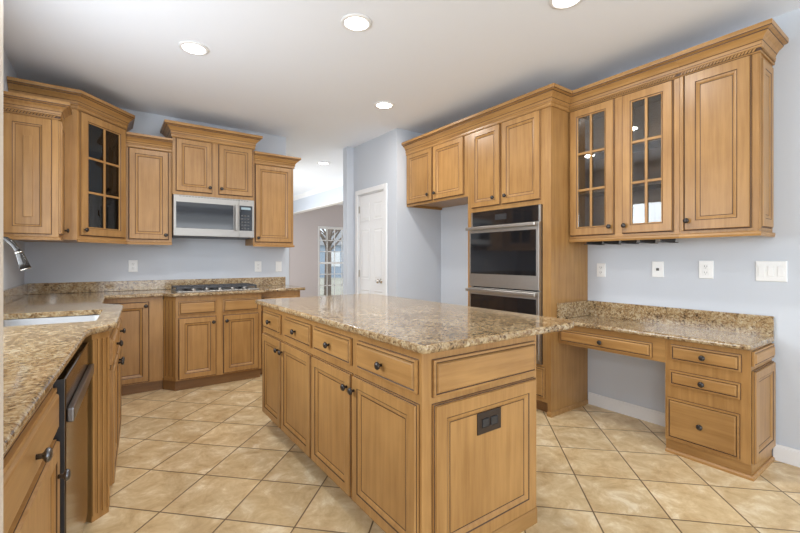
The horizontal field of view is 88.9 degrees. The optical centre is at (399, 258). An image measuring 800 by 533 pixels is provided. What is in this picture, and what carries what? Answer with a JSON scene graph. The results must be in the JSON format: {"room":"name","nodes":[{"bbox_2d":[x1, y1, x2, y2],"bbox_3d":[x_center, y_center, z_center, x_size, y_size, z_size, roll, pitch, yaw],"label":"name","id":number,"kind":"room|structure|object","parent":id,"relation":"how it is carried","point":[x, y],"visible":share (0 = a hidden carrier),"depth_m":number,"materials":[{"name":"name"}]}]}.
{"room":"kitchen","nodes":[
{"label":"kitchen","id":0,"kind":"room"},
{"bbox_2d":[0,0,2,532],"bbox_3d":[-0.771,-0.130,0.346,0.609,2.760,0.140,0,0,-36],"label":"wall","id":1,"kind":"structure","parent":0,"point":[1,1],"depth_m":0.57,"materials":[{"name":"beige paint"}]},
{"bbox_2d":[3,49,24,289],"bbox_3d":[-2.218,-0.130,1.948,0.120,2.760,4.150,0,0,-36],"label":"wall","id":2,"kind":"structure","parent":0,"point":[12,275],"depth_m":3.11,"materials":[{"name":"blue paint"}]},
{"bbox_2d":[3,283,27,304],"bbox_3d":[-2.161,0.270,1.994,0.022,0.100,4.138,0,0,-36],"label":"backsplash","id":3,"kind":"structure","parent":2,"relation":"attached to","point":[14,293],"depth_m":3.15,"materials":[{"name":"stone"}]},
{"bbox_2d":[3,91,71,241],"bbox_3d":[-2.697,-0.652,3.049,0.378,1.026,0.308,0,0,-36],"label":"upper cabinet","id":4,"kind":"object","parent":2,"relation":"attached to","point":[33,146],"visible":0.92,"depth_m":2.96,"materials":[{"name":"brown wood"}]},
{"bbox_2d":[7,76,134,243],"bbox_3d":[-2.806,-0.745,3.576,0.815,1.211,0.813,0,0,-36],"label":"upper cabinet","id":5,"kind":"object","parent":2,"relation":"attached to","point":[95,131],"visible":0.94,"depth_m":3.44,"materials":[{"name":"brown wood"}]},
{"bbox_2d":[25,108,285,377],"bbox_3d":[-2.481,-0.130,4.386,2.530,2.760,0.120,0,0,-36],"label":"wall","id":6,"kind":"structure","parent":0,"point":[186,258],"depth_m":4.27,"materials":[{"name":"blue paint"}]},
{"bbox_2d":[128,260,137,271],"bbox_3d":[-2.709,0.072,4.141,0.080,0.120,0.010,0,0,-36],"label":"wall outlet","id":7,"kind":"object","parent":6,"relation":"attached to","point":[132,264],"visible":1,"depth_m":4.14,"materials":[{"name":"white plastic"}]},
{"bbox_2d":[126,131,172,244],"bbox_3d":[-2.503,-0.663,4.061,0.379,1.048,0.378,0,0,-36],"label":"upper cabinet","id":8,"kind":"object","parent":6,"relation":"attached to","point":[148,170],"visible":0.94,"depth_m":3.94,"materials":[{"name":"brown wood"}]},
{"bbox_2d":[28,277,285,294],"bbox_3d":[-2.386,0.270,4.364,2.370,0.100,0.021,0,0,-36],"label":"strip","id":9,"kind":"object","parent":6,"relation":"attached to","point":[103,286],"visible":0.89,"depth_m":4.12,"materials":[{"name":"stone"}]},
{"bbox_2d":[160,119,262,200],"bbox_3d":[-2.013,-0.998,4.384,0.940,0.705,0.423,0,0,-36],"label":"upper cabinet","id":10,"kind":"object","parent":6,"relation":"attached to","point":[225,168],"visible":0.95,"depth_m":4.23,"materials":[{"name":"brown wood"}]},
{"bbox_2d":[172,194,253,239],"bbox_3d":[-2.013,-0.433,4.382,0.778,0.418,0.420,0,0,-36],"label":"microwave","id":11,"kind":"object","parent":10,"relation":"attached to","point":[196,217],"visible":0.98,"depth_m":4.22,"materials":[{"name":"metal"}]},
{"bbox_2d":[255,261,260,271],"bbox_3d":[-1.692,0.090,4.868,0.080,0.125,0.010,0,0,-36],"label":"wall outlet","id":12,"kind":"object","parent":6,"relation":"attached to","point":[257,263],"visible":1,"depth_m":4.87,"materials":[{"name":"white plastic"}]},
{"bbox_2d":[245,151,300,247],"bbox_3d":[-1.487,-0.663,4.788,0.535,1.048,0.378,0,0,-36],"label":"upper cabinet","id":13,"kind":"object","parent":6,"relation":"attached to","point":[273,179],"visible":0.97,"depth_m":4.65,"materials":[{"name":"brown wood"}]},
{"bbox_2d":[276,261,281,271],"bbox_3d":[-1.491,0.092,5.013,0.075,0.125,0.010,0,0,-36],"label":"light switch","id":14,"kind":"object","parent":6,"relation":"attached to","point":[278,263],"visible":1,"depth_m":5.01,"materials":[{"name":"white plastic"}]},
{"bbox_2d":[286,186,342,284],"bbox_3d":[-1.389,-0.130,8.401,0.120,2.760,5.320,0,0,-36],"label":"wall","id":15,"kind":"structure","parent":0,"point":[335,194],"depth_m":8.95,"materials":[{"name":"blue paint"}]},
{"bbox_2d":[293,180,342,200],"bbox_3d":[-1.464,-1.466,8.347,0.065,0.085,5.300,0,0,-36],"label":"trim","id":16,"kind":"structure","parent":15,"relation":"attached to","point":[339,183],"depth_m":8.71,"materials":[{"name":"white paint"}]},
{"bbox_2d":[293,200,342,214],"bbox_3d":[-1.562,0.056,8.645,0.138,2.389,4.677,0,0,-36],"label":"trim","id":17,"kind":"structure","parent":15,"relation":"attached to","point":[341,201],"depth_m":8.89,"materials":[{"name":"white paint"}]},
{"bbox_2d":[289,205,342,296],"bbox_3d":[-2.425,-0.130,11.017,5.520,2.760,0.140,0,0,-36],"label":"wall","id":18,"kind":"structure","parent":0,"point":[303,258],"depth_m":10.91,"materials":[{"name":"paint"}]},
{"bbox_2d":[318,226,342,295],"bbox_3d":[-1.809,0.149,11.393,1.084,2.082,0.135,0,0,-36],"label":"window","id":19,"kind":"structure","parent":18,"relation":"in","point":[319,227],"depth_m":11.29,"materials":[{"name":"white paint"}]},
{"bbox_2d":[343,147,353,294],"bbox_3d":[-0.301,-0.130,5.841,1.090,2.760,0.110,0,0,-36],"label":"wall","id":20,"kind":"structure","parent":0,"point":[348,152],"depth_m":5.51,"materials":[{"name":"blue paint"}]},
{"bbox_2d":[354,128,403,297],"bbox_3d":[-0.289,-0.130,5.155,0.110,2.760,1.020,0,0,-36],"label":"wall","id":21,"kind":"structure","parent":0,"point":[379,160],"depth_m":4.81,"materials":[{"name":"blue paint"}]},
{"bbox_2d":[355,183,386,295],"bbox_3d":[-0.330,0.172,5.193,0.129,2.155,0.750,0,0,-36],"label":"trim","id":22,"kind":"structure","parent":21,"relation":"attached to","point":[359,193],"depth_m":5.39,"materials":[{"name":"white paint"}]},
{"bbox_2d":[359,191,383,294],"bbox_3d":[-0.379,0.204,5.164,0.100,2.067,0.608,0,0,-36],"label":"door","id":23,"kind":"structure","parent":21,"relation":"in","point":[371,209],"depth_m":5.15,"materials":[{"name":"white paint"}]},
{"bbox_2d":[3,0,799,204],"bbox_3d":[-0.237,-1.560,4.626,11.400,0.100,16.200,0,0,-36],"label":"ceiling","id":24,"kind":"structure","parent":0,"point":[290,69],"depth_m":2.96,"materials":[{"name":"paint"}]},
{"bbox_2d":[178,41,208,55],"bbox_3d":[-1.473,-1.504,2.918,0.198,0.010,0.198,0,0,-36],"label":"recessed light","id":25,"kind":"object","parent":24,"relation":"in","point":[191,47],"visible":1,"depth_m":2.90,"materials":[{"name":"white paint"}]},
{"bbox_2d":[317,162,329,164],"bbox_3d":[-1.201,-1.504,6.420,0.198,0.010,0.198,0,0,-36],"label":"recessed light","id":26,"kind":"object","parent":24,"relation":"in","point":[320,163],"visible":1,"depth_m":6.42,"materials":[{"name":"white paint"}]},
{"bbox_2d":[341,13,371,31],"bbox_3d":[-0.278,-1.504,2.605,0.198,0.010,0.198,0,0,-36],"label":"recessed light","id":27,"kind":"object","parent":24,"relation":"in","point":[355,22],"visible":1,"depth_m":2.59,"materials":[{"name":"white paint"}]},
{"bbox_2d":[374,101,393,108],"bbox_3d":[-0.155,-1.504,3.997,0.198,0.010,0.198,0,0,-36],"label":"recessed light","id":28,"kind":"object","parent":24,"relation":"in","point":[381,104],"visible":1,"depth_m":3.99,"materials":[{"name":"white paint"}]},
{"bbox_2d":[548,0,581,9],"bbox_3d":[0.965,-1.504,2.363,0.198,0.010,0.198,0,0,-36],"label":"recessed light","id":29,"kind":"object","parent":24,"relation":"in","point":[555,4],"visible":1,"depth_m":2.40,"materials":[{"name":"white paint"}]},
{"bbox_2d":[404,130,440,302],"bbox_3d":[0.250,-0.130,4.981,0.565,2.760,0.110,0,0,-36],"label":"wall","id":30,"kind":"structure","parent":0,"point":[422,227],"depth_m":4.92,"materials":[{"name":"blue paint"}]},
{"bbox_2d":[83,374,799,532],"bbox_3d":[-0.237,1.300,4.626,11.400,0.100,16.200,0,0,-36],"label":"floor","id":31,"kind":"structure","parent":0,"point":[204,459],"depth_m":2.28,"materials":[{"name":"tile"}]},
{"bbox_2d":[3,386,70,532],"bbox_3d":[-1.004,0.802,0.822,0.451,0.896,0.858,0,0,-32],"label":"base cabinet","id":32,"kind":"object","parent":31,"relation":"on","point":[32,476],"visible":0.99,"depth_m":0.99,"materials":[{"name":"brown wood"}]},
{"bbox_2d":[53,342,93,532],"bbox_3d":[-1.425,0.814,1.484,0.450,0.872,0.682,0,0,-32],"label":"dishwasher","id":33,"kind":"object","parent":31,"relation":"on","point":[72,385],"visible":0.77,"depth_m":1.47,"materials":[{"name":"black metal"}]},
{"bbox_2d":[83,320,125,522],"bbox_3d":[-1.852,0.802,2.287,0.511,0.896,1.025,0,0,-32],"label":"base cabinet","id":34,"kind":"object","parent":31,"relation":"on","point":[104,347],"visible":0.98,"depth_m":1.99,"materials":[{"name":"brown wood"}]},
{"bbox_2d":[104,297,162,395],"bbox_3d":[-2.586,0.802,3.457,1.032,0.896,1.262,0,0,-36],"label":"base cabinet","id":35,"kind":"object","parent":31,"relation":"on","point":[142,318],"visible":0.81,"depth_m":3.77,"materials":[{"name":"brown wood"}]},
{"bbox_2d":[3,285,304,455],"bbox_3d":[-1.176,0.337,2.681,2.422,0.032,4.123,0,0,-36],"label":"countertop","id":36,"kind":"structure","parent":35,"relation":"on","point":[34,356],"depth_m":1.67,"materials":[{"name":"stone"}]},
{"bbox_2d":[3,237,30,270],"bbox_3d":[-2.091,0.100,2.142,0.223,0.442,0.142,0,0,-36],"label":"kitchen faucet","id":37,"kind":"object","parent":36,"relation":"on","point":[23,263],"visible":0.94,"depth_m":2.20,"materials":[{"name":"silver metal"}]},
{"bbox_2d":[3,314,99,326],"bbox_3d":[-1.934,0.445,2.249,0.516,0.183,0.683,0,0,-36],"label":"sink","id":38,"kind":"object","parent":36,"relation":"in","point":[81,318],"visible":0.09,"depth_m":2.48,"materials":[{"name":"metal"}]},
{"bbox_2d":[171,283,258,292],"bbox_3d":[-1.936,0.297,4.277,0.770,0.047,0.480,0,0,-36],"label":"gas cooktop","id":39,"kind":"object","parent":36,"relation":"in","point":[233,286],"visible":1,"depth_m":4.16,"materials":[{"name":"silver metal"}]},
{"bbox_2d":[162,293,260,390],"bbox_3d":[-1.980,0.802,4.259,0.884,0.896,0.663,0,0,-36],"label":"base cabinet","id":40,"kind":"object","parent":31,"relation":"on","point":[209,339],"visible":0.95,"depth_m":3.99,"materials":[{"name":"brown wood"}]},
{"bbox_2d":[260,290,299,373],"bbox_3d":[-1.459,0.802,4.690,0.464,0.896,0.568,0,0,-36],"label":"base cabinet","id":41,"kind":"object","parent":31,"relation":"on","point":[278,294],"visible":0.06,"depth_m":4.45,"materials":[{"name":"brown wood"}]},
{"bbox_2d":[262,306,536,532],"bbox_3d":[-0.211,0.796,2.498,0.746,0.908,1.950,0,0,-36],"label":"kitchen island","id":42,"kind":"object","parent":31,"relation":"on","point":[393,427],"visible":0.98,"depth_m":1.78,"materials":[{"name":"brown wood"}]},
{"bbox_2d":[255,294,574,353],"bbox_3d":[-0.097,0.326,2.578,1.027,0.032,2.055,0,0,-36],"label":"island countertop","id":43,"kind":"structure","parent":42,"relation":"on","point":[419,326],"depth_m":2.06,"materials":[{"name":"stone"}]},
{"bbox_2d":[477,407,500,435],"bbox_3d":[0.380,0.688,1.732,0.146,0.090,0.009,0,0,-36],"label":"island outlet","id":44,"kind":"object","parent":42,"relation":"attached to","point":[490,420],"visible":1,"depth_m":1.73,"materials":[{"name":"brown plastic"}]},
{"bbox_2d":[482,417,489,427],"bbox_3d":[0.361,0.688,1.714,0.042,0.036,0.003,0,0,-36],"label":"socket","id":45,"kind":"object","parent":44,"relation":"attached to","point":[485,420],"depth_m":1.71,"materials":[{"name":"black plastic"}]},
{"bbox_2d":[491,415,497,424],"bbox_3d":[0.403,0.688,1.744,0.042,0.036,0.003,0,0,-36],"label":"socket","id":46,"kind":"object","parent":44,"relation":"attached to","point":[494,418],"depth_m":1.74,"materials":[{"name":"black plastic"}]},
{"bbox_2d":[462,83,587,417],"bbox_3d":[1.136,-0.050,3.703,0.608,2.600,0.990,0,0,-36],"label":"tall cabinet","id":47,"kind":"object","parent":31,"relation":"on","point":[519,147],"visible":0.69,"depth_m":3.36,"materials":[{"name":"brown wood"}]},
{"bbox_2d":[465,204,542,363],"bbox_3d":[1.085,0.207,3.727,0.598,1.294,0.775,0,0,-36],"label":"double wall oven","id":48,"kind":"object","parent":47,"relation":"in","point":[506,245],"visible":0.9,"depth_m":3.52,"materials":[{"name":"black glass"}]},
{"bbox_2d":[665,339,775,481],"bbox_3d":[2.008,0.883,2.578,0.469,0.734,0.456,0,0,-36],"label":"base cabinet","id":49,"kind":"object","parent":31,"relation":"on","point":[720,402],"visible":0.95,"depth_m":2.44,"materials":[{"name":"brown wood"}]},
{"bbox_2d":[566,315,772,350],"bbox_3d":[1.783,0.499,2.898,0.449,0.032,1.214,0,0,-36],"label":"countertop","id":50,"kind":"structure","parent":49,"relation":"on","point":[742,341],"depth_m":2.69,"materials":[{"name":"stone"}]},
{"bbox_2d":[557,300,589,318],"bbox_3d":[1.449,0.420,3.394,0.458,0.126,0.022,0,0,-36],"label":"desk side splash","id":51,"kind":"object","parent":50,"relation":"on","point":[578,308],"visible":0.82,"depth_m":3.36,"materials":[{"name":"stone"}]},
{"bbox_2d":[559,326,664,362],"bbox_3d":[1.627,0.596,3.061,0.411,0.159,0.772,0,0,-36],"label":"drawer unit","id":52,"kind":"object","parent":50,"relation":"attached to","point":[639,346],"visible":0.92,"depth_m":2.90,"materials":[{"name":"brown wood"}]},
{"bbox_2d":[441,8,799,455],"bbox_3d":[2.548,-0.130,2.359,0.120,2.760,8.870,0,0,-36],"label":"wall","id":53,"kind":"structure","parent":0,"point":[734,288],"depth_m":2.76,"materials":[{"name":"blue paint"}]},
{"bbox_2d":[401,119,467,209],"bbox_3d":[0.556,-0.980,4.514,0.608,0.740,1.002,0,0,-36],"label":"upper cabinet","id":54,"kind":"object","parent":53,"relation":"attached to","point":[437,159],"visible":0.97,"depth_m":4.32,"materials":[{"name":"brown wood"}]},
{"bbox_2d":[597,263,605,276],"bbox_3d":[1.694,0.093,3.438,0.010,0.115,0.075,0,0,-36],"label":"wall outlet","id":55,"kind":"object","parent":53,"relation":"attached to","point":[601,267],"visible":1,"depth_m":3.43,"materials":[{"name":"white plastic"}]},
{"bbox_2d":[569,53,679,244],"bbox_3d":[1.716,-0.734,3.108,0.358,1.233,0.802,0,0,-36],"label":"upper cabinet","id":56,"kind":"object","parent":53,"relation":"attached to","point":[625,126],"visible":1,"depth_m":3.07,"materials":[{"name":"brown wood"}]},
{"bbox_2d":[579,138,660,160],"bbox_3d":[1.768,-0.850,3.142,0.212,0.018,0.759,0,0,-36],"label":"shelf","id":57,"kind":"object","parent":56,"relation":"attached to","point":[655,144],"depth_m":3.16,"materials":[{"name":"brown wood"}]},
{"bbox_2d":[579,181,660,196],"bbox_3d":[1.768,-0.540,3.142,0.212,0.018,0.759,0,0,-36],"label":"shelf","id":58,"kind":"object","parent":56,"relation":"attached to","point":[652,186],"depth_m":3.13,"materials":[{"name":"brown wood"}]},
{"bbox_2d":[588,392,664,426],"bbox_3d":[1.849,1.199,3.217,0.015,0.102,0.760,0,0,-36],"label":"baseboard","id":59,"kind":"structure","parent":53,"relation":"attached to","point":[632,410],"depth_m":3.25,"materials":[{"name":"white paint"}]},
{"bbox_2d":[652,261,663,276],"bbox_3d":[1.948,0.078,3.084,0.009,0.120,0.080,0,0,-36],"label":"phone jack","id":60,"kind":"object","parent":53,"relation":"attached to","point":[657,266],"visible":1,"depth_m":3.08,"materials":[{"name":"white plastic"}]},
{"bbox_2d":[589,300,773,341],"bbox_3d":[1.981,0.436,3.027,0.021,0.158,1.193,0,0,-36],"label":"backsplash","id":61,"kind":"structure","parent":53,"relation":"attached to","point":[763,325],"depth_m":2.90,"materials":[{"name":"stone"}]},
{"bbox_2d":[699,261,713,278],"bbox_3d":[2.126,0.074,2.835,0.010,0.125,0.085,0,0,-36],"label":"wall outlet","id":62,"kind":"object","parent":53,"relation":"attached to","point":[706,268],"visible":1,"depth_m":2.83,"materials":[{"name":"white plastic"}]},
{"bbox_2d":[675,18,788,237],"bbox_3d":[2.090,-0.744,2.585,0.358,1.213,0.482,0,0,-36],"label":"upper cabinet","id":63,"kind":"object","parent":53,"relation":"attached to","point":[727,88],"visible":1,"depth_m":2.50,"materials":[{"name":"brown wood"}]},
{"bbox_2d":[756,261,786,281],"bbox_3d":[2.325,0.077,2.557,0.010,0.128,0.150,0,0,-36],"label":"light switch","id":64,"kind":"object","parent":53,"relation":"attached to","point":[773,271],"visible":1,"depth_m":2.55,"materials":[{"name":"white plastic"}]},
{"bbox_2d":[773,444,799,467],"bbox_3d":[3.702,1.199,0.629,0.015,0.102,4.715,0,0,-36],"label":"baseboard","id":65,"kind":"structure","parent":53,"relation":"attached to","point":[788,455],"depth_m":2.49,"materials":[{"name":"white paint"}]},
{"label":"outside","id":66,"kind":"structure","parent":0,"visible":0},
{"bbox_2d":[320,278,342,295],"bbox_3d":[-8.455,1.550,28.996,40.000,0.100,33.000,0,0,-36],"label":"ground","id":67,"kind":"structure","parent":66,"point":[337,280],"depth_m":21.47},
{"bbox_2d":[320,229,342,277],"bbox_3d":[-4.975,-0.900,37.020,6.800,4.800,8.600,0,0,-11],"label":"neighbor house","id":68,"kind":"structure","parent":67,"relation":"on","point":[322,246],"depth_m":32.81,"materials":[{"name":"blue"}]},
{"bbox_2d":[320,229,342,294],"bbox_3d":[-3.001,-1.868,16.716,4.945,6.742,6.256,0,0,-6],"label":"bare tree","id":69,"kind":"object","parent":67,"relation":"on","point":[330,232],"visible":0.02,"depth_m":16.81,"materials":[{"name":"brown plant"}]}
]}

